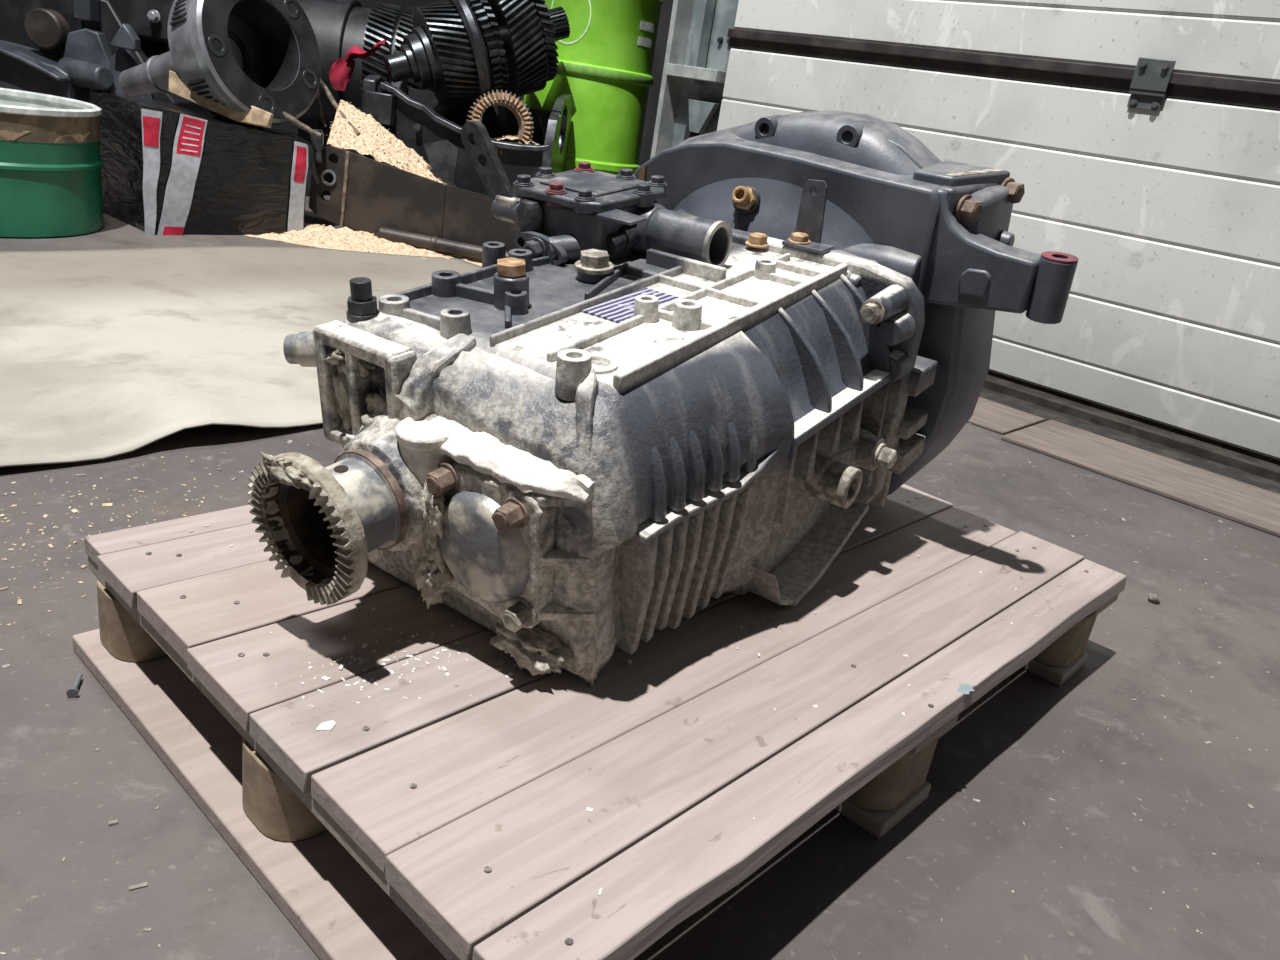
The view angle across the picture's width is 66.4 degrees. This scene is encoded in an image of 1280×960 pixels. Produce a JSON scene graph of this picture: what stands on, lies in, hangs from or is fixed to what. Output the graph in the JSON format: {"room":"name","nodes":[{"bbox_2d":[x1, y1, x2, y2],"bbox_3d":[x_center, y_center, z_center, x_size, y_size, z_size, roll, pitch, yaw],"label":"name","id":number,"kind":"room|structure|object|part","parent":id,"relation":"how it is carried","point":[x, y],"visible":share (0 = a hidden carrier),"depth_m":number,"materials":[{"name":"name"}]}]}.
{"room":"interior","nodes":[
{"label":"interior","id":0,"kind":"room"},
{"bbox_2d":[271,0,439,154],"bbox_3d":[-4.232,-3.599,3.275,0.150,4.400,9.100,26,27,37],"label":"wall","id":1,"kind":"structure","parent":0,"point":[368,4],"depth_m":6.42,"materials":[{"name":"paint"}]},
{"bbox_2d":[0,194,1279,959],"bbox_3d":[-1.046,0.225,1.131,9.700,0.120,9.100,26,27,37],"label":"floor","id":2,"kind":"structure","parent":0,"point":[837,891],"depth_m":1.14,"materials":[{"name":"concrete"}]},
{"bbox_2d":[0,88,103,237],"bbox_3d":[-2.143,-1.060,3.214,0.670,0.398,0.670,9,21,0],"label":"drum","id":3,"kind":"object","parent":2,"relation":"on","point":[51,163],"visible":1,"depth_m":3.10,"materials":[{"name":"metal"}]},
{"bbox_2d":[66,673,82,697],"bbox_3d":[-0.636,0.230,1.103,0.012,0.012,0.036,2,22,-17],"label":"bolt","id":4,"kind":"object","parent":2,"relation":"on","point":[72,692],"visible":1,"depth_m":1.09,"materials":[{"name":"metal"}]},
{"bbox_2d":[0,0,212,114],"bbox_3d":[-2.468,-1.978,4.572,1.496,1.000,0.750,9,21,0],"label":"block","id":5,"kind":"object","parent":2,"relation":"on","point":[72,49],"visible":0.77,"depth_m":4.40,"materials":[{"name":"black metal"}]},
{"bbox_3d":[-2.500,-1.957,4.437,0.235,0.170,0.060,9,21,0],"label":"gusset plate","id":6,"kind":"part","parent":5,"relation":"part of","materials":[{"name":"grey paint"}]},
{"bbox_3d":[-2.303,-1.799,4.453,0.197,0.306,0.080,9,21,0],"label":"gusset plate","id":7,"kind":"part","parent":5,"relation":"part of","materials":[{"name":"grey paint"}]},
{"bbox_2d":[0,456,246,635],"bbox_3d":[-0.846,0.095,1.372,0.508,0.003,0.806,26,27,37],"label":"wood shavings","id":8,"kind":"object","parent":2,"relation":"on","point":[184,485],"visible":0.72,"depth_m":1.44,"materials":[{"name":"brown wood"}]},
{"bbox_2d":[89,92,308,234],"bbox_3d":[-1.659,-1.194,3.700,0.511,0.432,0.621,26,27,37],"label":"wrapped bundle","id":9,"kind":"object","parent":2,"relation":"on","point":[167,168],"visible":0.95,"depth_m":3.51,"materials":[{"name":"black plastic"}]},
{"bbox_2d":[143,115,160,147],"bbox_3d":[-1.655,-1.180,3.311,0.061,0.104,0.006,-12,30,-43],"label":"print","id":10,"kind":"object","parent":9,"relation":"attached to","point":[151,123],"depth_m":3.31},
{"bbox_2d":[163,226,184,234],"bbox_3d":[-1.658,-0.888,3.476,0.006,0.031,0.077,25,26,35],"label":"print","id":11,"kind":"object","parent":9,"relation":"attached to","point":[167,230],"depth_m":3.47},
{"bbox_2d":[177,116,205,156],"bbox_3d":[-1.562,-1.196,3.404,0.016,0.134,0.105,26,27,37],"label":"print","id":12,"kind":"object","parent":9,"relation":"attached to","point":[191,130],"depth_m":3.40},
{"bbox_2d":[119,0,320,126],"bbox_3d":[-1.626,-1.683,3.759,0.879,0.550,0.549,26,27,37],"label":"housing","id":13,"kind":"object","parent":9,"relation":"on","point":[239,55],"visible":0.91,"depth_m":3.64,"materials":[{"name":"metal"}]},
{"bbox_2d":[168,70,273,127],"bbox_3d":[-1.509,-1.370,3.521,0.375,0.142,0.039,10,21,1],"label":"board","id":14,"kind":"object","parent":9,"relation":"on","point":[256,116],"visible":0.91,"depth_m":3.51,"materials":[{"name":"beige wood"}]},
{"bbox_2d":[294,146,304,182],"bbox_3d":[-1.296,-1.202,3.721,0.006,0.135,0.043,24,26,33],"label":"print","id":15,"kind":"object","parent":9,"relation":"attached to","point":[299,151],"depth_m":3.72},
{"bbox_2d":[282,113,320,137],"bbox_3d":[-1.273,-1.333,3.666,0.149,0.076,0.028,2,23,-18],"label":"stick","id":16,"kind":"object","parent":9,"relation":"on","point":[290,120],"visible":1,"depth_m":3.66,"materials":[{"name":"brown wood"}]},
{"bbox_2d":[0,246,481,466],"bbox_3d":[-1.388,-0.385,2.299,1.712,0.045,3.300,26,27,37],"label":"sheet","id":17,"kind":"object","parent":2,"relation":"on","point":[105,353],"visible":0.58,"depth_m":2.30,"materials":[{"name":"beige fabric"}]},
{"bbox_2d":[244,223,481,265],"bbox_3d":[-0.989,-0.914,3.792,1.004,0.051,0.285,9,21,0],"label":"sawdust spill","id":18,"kind":"object","parent":2,"relation":"on","point":[314,235],"visible":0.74,"depth_m":3.80,"materials":[{"name":"beige wood"}]},
{"bbox_2d":[295,0,431,196],"bbox_3d":[-1.338,-1.843,4.795,0.732,0.925,0.610,7,21,-4],"label":"drum","id":19,"kind":"object","parent":2,"relation":"on","point":[338,26],"visible":0.26,"depth_m":4.48,"materials":[{"name":"black metal"}]},
{"bbox_2d":[309,140,517,251],"bbox_3d":[-0.816,-1.142,3.919,0.975,0.430,0.174,9,21,0],"label":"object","id":20,"kind":"object","parent":2,"relation":"on","point":[367,194],"visible":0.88,"depth_m":3.87,"materials":[{"name":"brown metal"}]},
{"bbox_2d":[310,129,323,162],"bbox_3d":[-1.248,-1.289,3.768,0.051,0.123,0.052,26,27,37],"label":"pin","id":21,"kind":"object","parent":20,"relation":"hanging from","point":[317,143],"visible":0.85,"depth_m":3.75,"materials":[{"name":"grey metal"}]},
{"bbox_2d":[327,100,457,186],"bbox_3d":[-0.975,-1.327,3.879,0.516,0.271,0.164,10,21,1],"label":"heap","id":22,"kind":"object","parent":20,"relation":"in","point":[374,139],"visible":0.9,"depth_m":3.88,"materials":[{"name":"beige wood"}]},
{"bbox_2d":[316,89,326,127],"bbox_3d":[-1.274,-1.497,3.888,0.101,0.173,0.021,23,25,32],"label":"stick","id":23,"kind":"object","parent":22,"relation":"in","point":[318,97],"visible":0.68,"depth_m":3.89,"materials":[{"name":"black wood"}]},
{"bbox_2d":[319,81,360,134],"bbox_3d":[-1.202,-1.484,3.883,0.252,0.190,0.026,19,23,23],"label":"stick","id":24,"kind":"object","parent":22,"relation":"on","point":[322,87],"visible":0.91,"depth_m":3.88,"materials":[{"name":"brown wood"}]},
{"bbox_2d":[360,75,571,195],"bbox_3d":[-0.750,-1.387,4.225,0.795,0.678,0.540,9,21,0],"label":"metal bracket","id":25,"kind":"object","parent":20,"relation":"on","point":[415,117],"depth_m":4.02,"materials":[{"name":"black metal"}]},
{"bbox_2d":[384,0,569,107],"bbox_3d":[-0.665,-1.819,4.050,0.761,0.556,0.469,-1,24,-24],"label":"shaft","id":26,"kind":"object","parent":25,"relation":"on","point":[461,51],"visible":0.99,"depth_m":3.91,"materials":[{"name":"metal"}]},
{"bbox_2d":[329,40,388,90],"bbox_3d":[-1.202,-1.773,4.173,0.249,0.230,0.079,12,21,6],"label":"rag","id":27,"kind":"object","parent":26,"relation":"hanging from","point":[340,72],"visible":1,"depth_m":4.18,"materials":[{"name":"fabric"}]},
{"bbox_2d":[466,90,533,154],"bbox_3d":[-0.574,-1.457,4.019,0.270,0.275,0.126,0,23,-22],"label":"gear","id":28,"kind":"object","parent":25,"relation":"in","point":[525,123],"visible":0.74,"depth_m":4.00,"materials":[{"name":"brown metal"}]},
{"bbox_3d":[-0.515,-1.418,4.114,0.271,0.072,0.216,9,21,-1],"label":"sawdust in casing","id":29,"kind":"part","parent":25,"relation":"part of","materials":[{"name":"beige wood"}]},
{"bbox_2d":[373,227,507,259],"bbox_3d":[-0.718,-0.915,3.872,0.700,0.073,0.060,10,21,2],"label":"bar","id":30,"kind":"object","parent":2,"relation":"on","point":[433,243],"visible":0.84,"depth_m":3.85,"materials":[{"name":"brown metal"}]},
{"bbox_2d":[523,0,662,174],"bbox_3d":[-0.271,-1.736,4.694,0.613,1.120,0.613,9,21,0],"label":"drum","id":31,"kind":"object","parent":2,"relation":"on","point":[605,64],"visible":0.52,"depth_m":4.40,"materials":[{"name":"green paint"}]},
{"bbox_2d":[72,484,1126,959],"bbox_3d":[0.036,0.173,1.336,0.813,0.147,1.223,26,27,37],"label":"wooden pallet","id":32,"kind":"object","parent":2,"relation":"on","point":[448,823],"visible":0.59,"depth_m":0.97,"materials":[{"name":"brown wood"}]},
{"bbox_2d":[316,720,334,730],"bbox_3d":[-0.283,0.222,0.882,0.012,0.002,0.018,13,22,9],"label":"flake","id":33,"kind":"object","parent":32,"relation":"on","point":[329,725],"visible":1,"depth_m":0.88,"materials":[{"name":"white paint"}]},
{"bbox_2d":[188,525,1041,895],"bbox_3d":[0.046,0.109,1.304,0.756,0.002,1.115,26,27,37],"label":"crumbs","id":34,"kind":"object","parent":32,"relation":"on","point":[364,646],"visible":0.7,"depth_m":0.99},
{"bbox_2d":[247,110,1078,687],"bbox_3d":[0.016,-0.191,1.249,0.740,0.596,1.041,26,27,37],"label":"gearbox","id":35,"kind":"object","parent":32,"relation":"on","point":[690,377],"visible":1,"depth_m":1.07,"materials":[{"name":"paint"}]},
{"bbox_2d":[283,331,336,366],"bbox_3d":[-0.346,-0.141,1.044,0.063,0.044,0.038,10,21,3],"label":"socket","id":36,"kind":"object","parent":35,"relation":"attached to","point":[304,348],"depth_m":1.03,"materials":[{"name":"grey metal"}]},
{"bbox_3d":[-0.330,-0.105,1.054,0.017,0.130,0.032,22,34,30],"label":"pocket frame","id":37,"kind":"part","parent":35,"relation":"part of","materials":[{"name":"paint"}]},
{"bbox_3d":[-0.290,-0.038,1.055,0.120,0.014,0.032,22,34,30],"label":"pocket frame","id":38,"kind":"part","parent":35,"relation":"part of","materials":[{"name":"paint"}]},
{"bbox_3d":[-0.292,-0.089,1.031,0.012,0.130,0.032,22,34,30],"label":"pocket frame","id":39,"kind":"part","parent":35,"relation":"part of","materials":[{"name":"paint"}]},
{"bbox_3d":[-0.283,-0.139,0.999,0.120,0.017,0.032,22,34,30],"label":"pocket frame","id":40,"kind":"part","parent":35,"relation":"part of","materials":[{"name":"paint"}]},
{"bbox_3d":[-0.241,-0.078,0.995,0.017,0.110,0.032,22,34,30],"label":"pocket frame","id":41,"kind":"part","parent":35,"relation":"part of","materials":[{"name":"paint"}]},
{"bbox_3d":[-0.210,-0.437,1.369,0.098,0.118,0.012,22,34,30],"label":"selector lever","id":42,"kind":"part","parent":35,"relation":"part of","materials":[{"name":"grey metal"}]},
{"bbox_3d":[-0.092,-0.296,1.246,0.057,0.042,0.032,1,23,-20],"label":"clevis rod","id":43,"kind":"part","parent":35,"relation":"part of","materials":[{"name":"grey paint"}]},
{"bbox_3d":[-0.064,-0.390,1.285,0.100,0.004,0.095,22,34,30],"label":"plate","id":44,"kind":"part","parent":35,"relation":"part of","materials":[{"name":"grey metal"}]},
{"bbox_3d":[-0.043,-0.110,0.953,0.044,0.010,0.044,22,34,30],"label":"round seat","id":45,"kind":"part","parent":35,"relation":"part of","materials":[{"name":"paint"}]},
{"bbox_3d":[-0.005,-0.198,1.112,0.060,0.004,0.117,22,34,30],"label":"striped plate","id":46,"kind":"part","parent":35,"relation":"part of","materials":[{"name":"metal"}]},
{"bbox_3d":[0.157,-0.401,1.410,0.040,0.045,0.037,19,23,23],"label":"fitting seat","id":47,"kind":"part","parent":35,"relation":"part of","materials":[{"name":"gold metal"}]},
{"bbox_3d":[0.184,-0.261,1.508,0.504,0.483,0.052,22,34,30],"label":"bell plate","id":48,"kind":"part","parent":35,"relation":"part of","materials":[{"name":"paint"}]},
{"bbox_3d":[0.232,-0.363,1.321,0.040,0.086,0.004,22,34,30],"label":"bracket plate","id":49,"kind":"part","parent":35,"relation":"part of","materials":[{"name":"grey paint"}]},
{"bbox_3d":[0.449,-0.297,1.290,0.158,0.153,0.050,22,34,30],"label":"mounting arm","id":50,"kind":"part","parent":35,"relation":"part of","materials":[{"name":"paint"}]},
{"bbox_2d":[0,423,1275,959],"bbox_3d":[0.227,0.209,1.523,1.968,0.004,3.604,26,27,37],"label":"debris","id":51,"kind":"object","parent":2,"relation":"on","point":[141,885],"depth_m":1.36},
{"bbox_2d":[650,0,738,158],"bbox_3d":[0.326,-2.059,3.722,0.300,2.600,0.165,26,27,37],"label":"metal ladder","id":52,"kind":"object","parent":2,"relation":"on","point":[697,50],"visible":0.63,"depth_m":3.89,"materials":[{"name":"grey metal"}]},
{"bbox_3d":[0.352,-2.421,3.575,0.040,1.820,0.055,26,27,37],"label":"track rail","id":53,"kind":"part","parent":52,"relation":"part of","materials":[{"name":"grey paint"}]},
{"bbox_2d":[717,0,1279,465],"bbox_3d":[2.063,-0.843,2.284,4.800,1.929,0.087,26,27,37],"label":"door","id":54,"kind":"structure","parent":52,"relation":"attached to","point":[1170,322],"depth_m":2.92,"materials":[{"name":"white metal"}]},
{"bbox_3d":[2.032,-0.546,2.410,4.785,0.201,0.050,26,27,37],"label":"panel","id":55,"kind":"part","parent":54,"relation":"part of","materials":[{"name":"white metal"}]},
{"bbox_3d":[2.061,-0.723,2.340,4.785,0.182,0.050,26,27,37],"label":"panel","id":56,"kind":"part","parent":54,"relation":"part of","materials":[{"name":"white metal"}]},
{"bbox_3d":[2.095,-0.933,2.257,4.785,0.144,0.050,26,27,37],"label":"panel","id":57,"kind":"part","parent":54,"relation":"part of","materials":[{"name":"white metal"}]},
{"bbox_3d":[2.121,-1.092,2.194,4.785,0.199,0.050,26,27,37],"label":"panel","id":58,"kind":"part","parent":54,"relation":"part of","materials":[{"name":"white metal"}]},
{"bbox_3d":[1.950,-0.039,2.611,4.785,0.109,0.050,26,27,37],"label":"panel","id":59,"kind":"part","parent":54,"relation":"part of","materials":[{"name":"white metal"}]},
{"bbox_3d":[1.973,-0.179,2.555,4.785,0.194,0.050,26,27,37],"label":"panel","id":60,"kind":"part","parent":54,"relation":"part of","materials":[{"name":"white metal"}]},
{"bbox_3d":[2.002,-0.361,2.483,4.785,0.199,0.050,26,27,37],"label":"panel","id":61,"kind":"part","parent":54,"relation":"part of","materials":[{"name":"white metal"}]},
{"bbox_3d":[1.451,-1.124,2.778,0.100,0.133,0.024,26,27,37],"label":"hinge plate","id":62,"kind":"part","parent":54,"relation":"part of","materials":[{"name":"metal"}]},
{"bbox_2d":[967,397,1044,434],"bbox_3d":[0.503,-0.445,3.277,1.655,0.009,0.295,26,27,37],"label":"trim","id":63,"kind":"structure","parent":2,"relation":"on","point":[987,414],"depth_m":2.82,"materials":[{"name":"brown wood"}]},
{"bbox_2d":[979,375,1279,493],"bbox_3d":[1.836,0.051,2.541,4.800,0.030,0.300,26,27,37],"label":"threshold","id":64,"kind":"structure","parent":2,"relation":"on","point":[1237,466],"depth_m":2.86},
{"bbox_2d":[1001,420,1279,536],"bbox_3d":[2.208,0.411,1.809,3.130,0.012,0.345,26,27,37],"label":"wooden plank","id":65,"kind":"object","parent":2,"relation":"on","point":[1246,504],"depth_m":2.51,"materials":[{"name":"brown wood"}]},
{"bbox_2d":[1148,594,1160,602],"bbox_3d":[0.936,0.215,1.779,0.021,0.016,0.021,18,23,22],"label":"pebble","id":66,"kind":"object","parent":2,"relation":"on","point":[1153,598],"visible":1,"depth_m":1.77,"materials":[{"name":"grey stone"}]},
{"bbox_2d":[504,0,799,165],"bbox_3d":[-0.283,-3.666,5.059,3.300,4.400,1.450,26,27,37],"label":"wall","id":67,"kind":"structure","parent":0,"point":[666,7],"depth_m":5.81,"materials":[{"name":"paint"}]}
]}

